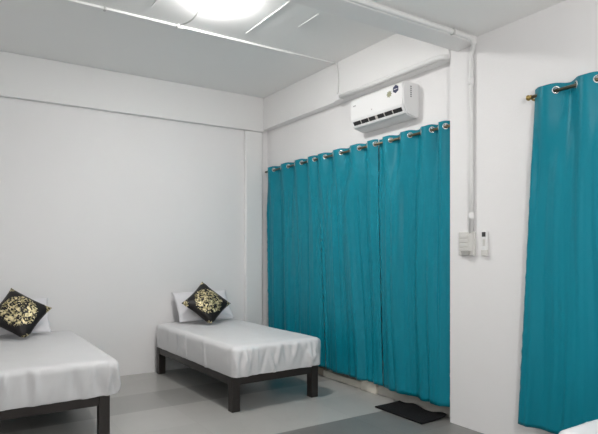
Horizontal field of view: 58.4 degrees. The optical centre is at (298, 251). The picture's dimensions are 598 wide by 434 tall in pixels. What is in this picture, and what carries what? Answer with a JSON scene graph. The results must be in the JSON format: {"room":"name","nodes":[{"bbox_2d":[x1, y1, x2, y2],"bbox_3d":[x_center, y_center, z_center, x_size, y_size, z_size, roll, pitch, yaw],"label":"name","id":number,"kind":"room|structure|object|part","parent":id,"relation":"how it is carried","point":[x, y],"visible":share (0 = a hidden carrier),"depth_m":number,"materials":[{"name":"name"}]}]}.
{"room":"dormitory bedroom","nodes":[
{"label":"dormitory bedroom","id":0,"kind":"room"},
{"bbox_2d":[0,97,267,375],"bbox_3d":[-2.574,-0.325,6.279,5.450,3.650,0.150,0,0,-33],"label":"wall","id":1,"kind":"structure","parent":0,"point":[105,216],"depth_m":6.46,"materials":[{"name":"white paint"}]},
{"bbox_2d":[0,51,262,131],"bbox_3d":[-2.592,-1.913,6.142,4.970,0.475,0.060,0,0,-33],"label":"beam","id":2,"kind":"structure","parent":1,"relation":"attached to","point":[23,77],"depth_m":6.42,"materials":[{"name":"white paint"}]},
{"bbox_2d":[244,130,262,324],"bbox_3d":[-0.632,-0.087,7.420,0.280,3.175,0.060,0,0,-33],"label":"trim","id":3,"kind":"structure","parent":1,"relation":"attached to","point":[253,140],"depth_m":7.39,"materials":[{"name":"white paint"}]},
{"bbox_2d":[0,0,395,97],"bbox_3d":[-1.530,-2.200,4.816,5.300,0.100,3.740,0,0,-33],"label":"ceiling","id":4,"kind":"structure","parent":0,"point":[56,30],"depth_m":5.41,"materials":[{"name":"white paint"}]},
{"bbox_2d":[180,4,201,25],"bbox_3d":[-0.970,-2.123,4.836,0.034,0.044,0.503,0,0,-33],"label":"cable","id":5,"kind":"object","parent":4,"relation":"attached to","point":[189,21],"visible":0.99,"depth_m":4.82,"materials":[{"name":"grey plastic"}]},
{"bbox_2d":[64,0,334,63],"bbox_3d":[-1.664,-2.130,4.720,4.970,0.040,0.055,0,0,-33],"label":"cable trunking","id":6,"kind":"object","parent":4,"relation":"attached to","point":[178,27],"visible":0.99,"depth_m":5.07,"materials":[{"name":"white plastic"}]},
{"bbox_2d":[202,0,236,12],"bbox_3d":[-0.678,-2.115,4.572,0.294,0.070,0.294,0,0,-33],"label":"ceiling lamp","id":7,"kind":"object","parent":4,"relation":"attached to","point":[216,6],"visible":1,"depth_m":4.54,"materials":[{"name":"white plastic"}]},
{"bbox_2d":[247,1,290,33],"bbox_3d":[-0.287,-2.147,4.905,0.016,0.006,0.830,0,0,-33],"label":"trim","id":8,"kind":"structure","parent":4,"relation":"attached to","point":[288,2],"depth_m":4.87,"materials":[{"name":"white"}]},
{"bbox_2d":[299,14,319,27],"bbox_3d":[0.091,-2.147,4.967,0.016,0.006,0.340,0,0,-33],"label":"trim","id":9,"kind":"structure","parent":4,"relation":"attached to","point":[317,14],"depth_m":4.96,"materials":[{"name":"white"}]},
{"bbox_2d":[0,368,482,433],"bbox_3d":[-0.219,1.550,2.806,5.300,0.100,8.540,0,0,-33],"label":"floor","id":10,"kind":"structure","parent":0,"point":[184,400],"depth_m":4.97,"materials":[{"name":"grey tile"}]},
{"bbox_2d":[0,395,109,433],"bbox_3d":[-2.516,1.337,4.955,1.000,0.325,2.000,0,0,-33],"label":"frame","id":11,"kind":"object","parent":10,"relation":"on","point":[102,403],"visible":0.12,"depth_m":4.25,"materials":[{"name":"brown wood"}]},
{"bbox_3d":[-1.988,1.212,4.145,0.830,0.075,0.055,0,0,-33],"label":"rail","id":12,"kind":"part","parent":11,"relation":"part of","materials":[{"name":"brown wood"}]},
{"bbox_2d":[0,330,120,410],"bbox_3d":[-2.454,1.024,4.959,1.096,0.295,2.075,0,0,-33],"label":"mattress","id":13,"kind":"object","parent":11,"relation":"on","point":[37,369],"visible":0.99,"depth_m":4.27,"materials":[{"name":"white fabric"}]},
{"bbox_2d":[0,288,50,337],"bbox_3d":[-2.854,0.614,5.444,0.561,0.483,0.314,0,0,-10],"label":"cushion","id":14,"kind":"object","parent":13,"relation":"on","point":[20,314],"visible":1,"depth_m":5.38,"materials":[{"name":"black fabric"}]},
{"bbox_2d":[0,298,51,335],"bbox_3d":[-3.022,0.682,5.621,0.740,0.347,0.291,0,0,-33],"label":"pillow","id":15,"kind":"object","parent":13,"relation":"on","point":[43,325],"visible":0.24,"depth_m":5.69,"materials":[{"name":"white fabric"}]},
{"bbox_3d":[-1.610,1.337,4.403,0.085,0.325,0.085,0,0,-33],"label":"leg","id":16,"kind":"part","parent":11,"relation":"part of","materials":[{"name":"brown wood"}]},
{"bbox_2d":[157,347,317,412],"bbox_3d":[-0.783,1.337,6.086,1.000,0.325,2.000,0,0,-35],"label":"frame","id":17,"kind":"object","parent":10,"relation":"on","point":[234,384],"visible":0.32,"depth_m":5.38,"materials":[{"name":"brown wood"}]},
{"bbox_3d":[-1.705,1.337,6.611,0.085,0.325,0.085,0,0,-35],"label":"leg","id":18,"kind":"part","parent":17,"relation":"part of","materials":[{"name":"brown wood"}]},
{"bbox_3d":[-1.166,1.212,5.819,0.055,0.075,1.830,0,0,-35],"label":"rail","id":19,"kind":"part","parent":17,"relation":"part of","materials":[{"name":"brown wood"}]},
{"bbox_3d":[-0.612,1.337,5.039,0.085,0.325,0.085,0,0,-35],"label":"leg","id":20,"kind":"part","parent":17,"relation":"part of","materials":[{"name":"brown wood"}]},
{"bbox_2d":[157,319,320,377],"bbox_3d":[-0.752,1.024,6.064,1.092,0.296,2.084,0,0,-35],"label":"mattress","id":21,"kind":"object","parent":17,"relation":"on","point":[233,348],"visible":0.99,"depth_m":5.42,"materials":[{"name":"white fabric"}]},
{"bbox_2d":[172,290,233,322],"bbox_3d":[-1.213,0.682,6.801,0.740,0.348,0.285,0,0,-33],"label":"pillow","id":22,"kind":"object","parent":21,"relation":"on","point":[185,314],"visible":0.47,"depth_m":6.66,"materials":[{"name":"white fabric"}]},
{"bbox_2d":[182,282,230,322],"bbox_3d":[-1.132,0.614,6.568,0.321,0.488,0.562,0,0,30],"label":"cushion","id":23,"kind":"object","parent":21,"relation":"on","point":[205,302],"visible":1,"depth_m":6.47,"materials":[{"name":"black fabric"}]},
{"bbox_3d":[-0.230,1.212,5.292,0.830,0.075,0.055,0,0,-35],"label":"rail","id":24,"kind":"part","parent":17,"relation":"part of","materials":[{"name":"brown wood"}]},
{"bbox_3d":[0.140,1.337,5.561,0.085,0.325,0.085,0,0,-35],"label":"leg","id":25,"kind":"part","parent":17,"relation":"part of","materials":[{"name":"brown wood"}]},
{"bbox_2d":[375,400,446,423],"bbox_3d":[1.036,1.478,4.992,0.332,0.040,0.610,0,0,-33],"label":"door mat","id":26,"kind":"object","parent":10,"relation":"on","point":[413,412],"visible":1,"depth_m":4.95,"materials":[{"name":"black rubber"}]},
{"bbox_3d":[2.232,1.338,2.125,1.000,0.325,2.000,0,0,-33],"label":"frame","id":27,"kind":"object","parent":10,"relation":"on","visible":0},
{"bbox_2d":[559,419,597,433],"bbox_3d":[2.236,1.024,2.121,1.092,0.296,2.084,0,0,-33],"label":"mattress","id":28,"kind":"object","parent":27,"relation":"on","point":[591,427],"visible":1,"depth_m":2.66,"materials":[{"name":"white fabric"}]},
{"bbox_2d":[267,62,449,383],"bbox_3d":[0.572,-0.325,6.229,0.235,3.650,3.370,0,0,-33],"label":"wall","id":29,"kind":"structure","parent":0,"point":[330,129],"depth_m":6.14,"materials":[{"name":"white paint"}]},
{"bbox_2d":[335,62,338,94],"bbox_3d":[0.425,-1.946,6.024,0.050,0.403,0.025,0,0,34],"label":"cable","id":30,"kind":"object","parent":29,"relation":"attached to","point":[335,62],"visible":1,"depth_m":6.01,"materials":[{"name":"white plastic"}]},
{"bbox_2d":[334,93,342,101],"bbox_3d":[0.440,-1.730,6.000,0.045,0.070,0.110,0,0,-33],"label":"junction box","id":31,"kind":"object","parent":29,"relation":"attached to","point":[336,97],"visible":0.89,"depth_m":5.99,"materials":[{"name":"white paint"}]},
{"bbox_2d":[318,366,360,387],"bbox_3d":[0.174,1.458,6.710,0.075,0.085,2.010,0,0,-33],"label":"baseboard","id":32,"kind":"structure","parent":29,"relation":"attached to","point":[327,373],"depth_m":6.21,"materials":[{"name":"beige tile"}]},
{"bbox_2d":[263,33,449,130],"bbox_3d":[0.433,-1.927,6.139,0.095,0.445,3.370,0,0,-33],"label":"beam","id":33,"kind":"structure","parent":29,"relation":"attached to","point":[315,93],"depth_m":5.87,"materials":[{"name":"white paint"}]},
{"bbox_2d":[265,124,449,172],"bbox_3d":[0.457,-1.101,6.119,0.078,0.056,3.300,0,0,-33],"label":"curtain rod","id":34,"kind":"object","parent":29,"relation":"attached to","point":[448,125],"visible":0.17,"depth_m":5.56,"materials":[{"name":"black metal"}]},
{"bbox_2d":[267,155,325,367],"bbox_3d":[-0.069,0.095,6.883,0.093,2.531,1.406,0,0,-33],"label":"curtain","id":35,"kind":"object","parent":34,"relation":"hanging from","point":[294,256],"visible":0.87,"depth_m":6.83,"materials":[{"name":"teal fabric"}]},
{"bbox_2d":[318,139,382,385],"bbox_3d":[0.543,0.100,5.941,0.098,2.541,1.135,0,0,-33],"label":"curtain","id":36,"kind":"object","parent":34,"relation":"hanging from","point":[348,182],"visible":1,"depth_m":5.84,"materials":[{"name":"teal fabric"}]},
{"bbox_2d":[379,121,449,406],"bbox_3d":[1.063,0.102,5.127,0.090,2.546,0.958,0,0,-33],"label":"curtain","id":37,"kind":"object","parent":34,"relation":"hanging from","point":[414,171],"visible":1,"depth_m":5.09,"materials":[{"name":"teal fabric"}]},
{"bbox_2d":[361,380,377,393],"bbox_3d":[0.781,1.440,5.763,0.095,0.120,0.240,0,0,-33],"label":"trim","id":38,"kind":"structure","parent":29,"relation":"attached to","point":[367,386],"depth_m":5.72,"materials":[{"name":"beige tile"}]},
{"bbox_2d":[351,81,418,132],"bbox_3d":[0.846,-1.450,5.405,0.206,0.334,0.791,0,0,-33],"label":"air conditioner","id":39,"kind":"object","parent":29,"relation":"attached to","point":[398,103],"visible":1,"depth_m":5.26,"materials":[{"name":"white plastic"}]},
{"bbox_3d":[0.764,-1.492,5.352,0.006,0.203,0.766,0,0,-33],"label":"panel","id":40,"kind":"part","parent":39,"relation":"part of","materials":[{"name":"white plastic"}]},
{"bbox_2d":[353,107,402,125],"bbox_3d":[0.778,-1.353,5.361,0.025,0.038,0.720,0,0,-33],"label":"air vent","id":41,"kind":"object","parent":39,"relation":"attached to","point":[388,113],"depth_m":5.33,"materials":[{"name":"grey plastic"}]},
{"bbox_2d":[339,54,447,98],"bbox_3d":[0.890,-1.723,5.332,0.084,0.066,1.522,0,0,-33],"label":"pipe","id":42,"kind":"object","parent":29,"relation":"attached to","point":[441,57],"visible":1,"depth_m":5.19,"materials":[{"name":"white plastic"}]},
{"bbox_2d":[378,384,449,417],"bbox_3d":[1.148,1.450,5.227,0.065,0.100,1.060,0,0,-33],"label":"baseboard","id":43,"kind":"structure","parent":29,"relation":"attached to","point":[382,390],"depth_m":5.23,"materials":[{"name":"grey tile"}]},
{"bbox_2d":[370,0,565,35],"bbox_3d":[0.819,-1.850,1.215,5.300,0.100,4.740,0,0,-33],"label":"ceiling","id":44,"kind":"structure","parent":0,"point":[473,17],"depth_m":3.99,"materials":[{"name":"white paint"}]},
{"bbox_2d":[450,0,597,433],"bbox_3d":[2.873,-0.325,2.633,0.310,3.650,5.170,0,0,-33],"label":"wall","id":45,"kind":"structure","parent":0,"point":[558,43],"depth_m":4.30,"materials":[{"name":"white paint"}]},
{"bbox_2d":[288,0,476,51],"bbox_3d":[-0.660,-1.945,3.199,4.990,0.410,0.220,0,0,-33],"label":"beam","id":46,"kind":"structure","parent":45,"relation":"attached to","point":[347,9],"depth_m":4.06,"materials":[{"name":"white paint"}]},
{"bbox_2d":[349,0,475,232],"bbox_3d":[-0.608,-0.973,3.118,4.989,1.626,0.106,0,0,-33],"label":"conduit","id":47,"kind":"object","parent":45,"relation":"attached to","point":[367,3],"visible":1,"depth_m":4.47,"materials":[{"name":"white plastic"}]},
{"bbox_2d":[459,232,475,255],"bbox_3d":[1.420,-0.070,4.532,0.048,0.200,0.160,0,0,-33],"label":"switch box","id":48,"kind":"object","parent":45,"relation":"attached to","point":[467,241],"visible":1,"depth_m":4.50,"materials":[{"name":"white plastic"}]},
{"bbox_2d":[459,239,467,242],"bbox_3d":[1.399,-0.094,4.540,0.006,0.028,0.096,0,0,-33],"label":"rocker switch","id":49,"kind":"object","parent":48,"relation":"attached to","point":[460,240],"depth_m":4.54,"materials":[{"name":"white plastic"}]},
{"bbox_2d":[461,251,469,254],"bbox_3d":[1.408,0.009,4.524,0.019,0.033,0.090,0,0,-33],"label":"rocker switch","id":50,"kind":"object","parent":48,"relation":"attached to","point":[462,252],"depth_m":4.51,"materials":[{"name":"grey plastic"}]},
{"bbox_3d":[1.413,-0.086,4.528,0.007,0.152,0.144,0,0,-33],"label":"frame","id":51,"kind":"part","parent":48,"relation":"part of","materials":[{"name":"white plastic"}]},
{"bbox_2d":[481,231,487,255],"bbox_3d":[1.524,-0.070,4.387,0.033,0.200,0.054,0,0,-33],"label":"remote control","id":52,"kind":"object","parent":45,"relation":"attached to","point":[484,252],"visible":1,"depth_m":4.37,"materials":[{"name":"white plastic"}]},
{"bbox_2d":[526,78,597,100],"bbox_3d":[2.109,-1.134,3.418,0.112,0.066,1.412,0,0,-33],"label":"curtain rod","id":53,"kind":"object","parent":45,"relation":"attached to","point":[528,97],"visible":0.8,"depth_m":3.77,"materials":[{"name":"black metal"}]},
{"bbox_2d":[518,71,597,433],"bbox_3d":[2.013,0.051,3.515,0.099,2.499,1.291,0,0,-33],"label":"curtain","id":54,"kind":"object","parent":53,"relation":"hanging from","point":[559,367],"visible":0.98,"depth_m":3.77,"materials":[{"name":"teal fabric"}]}
]}

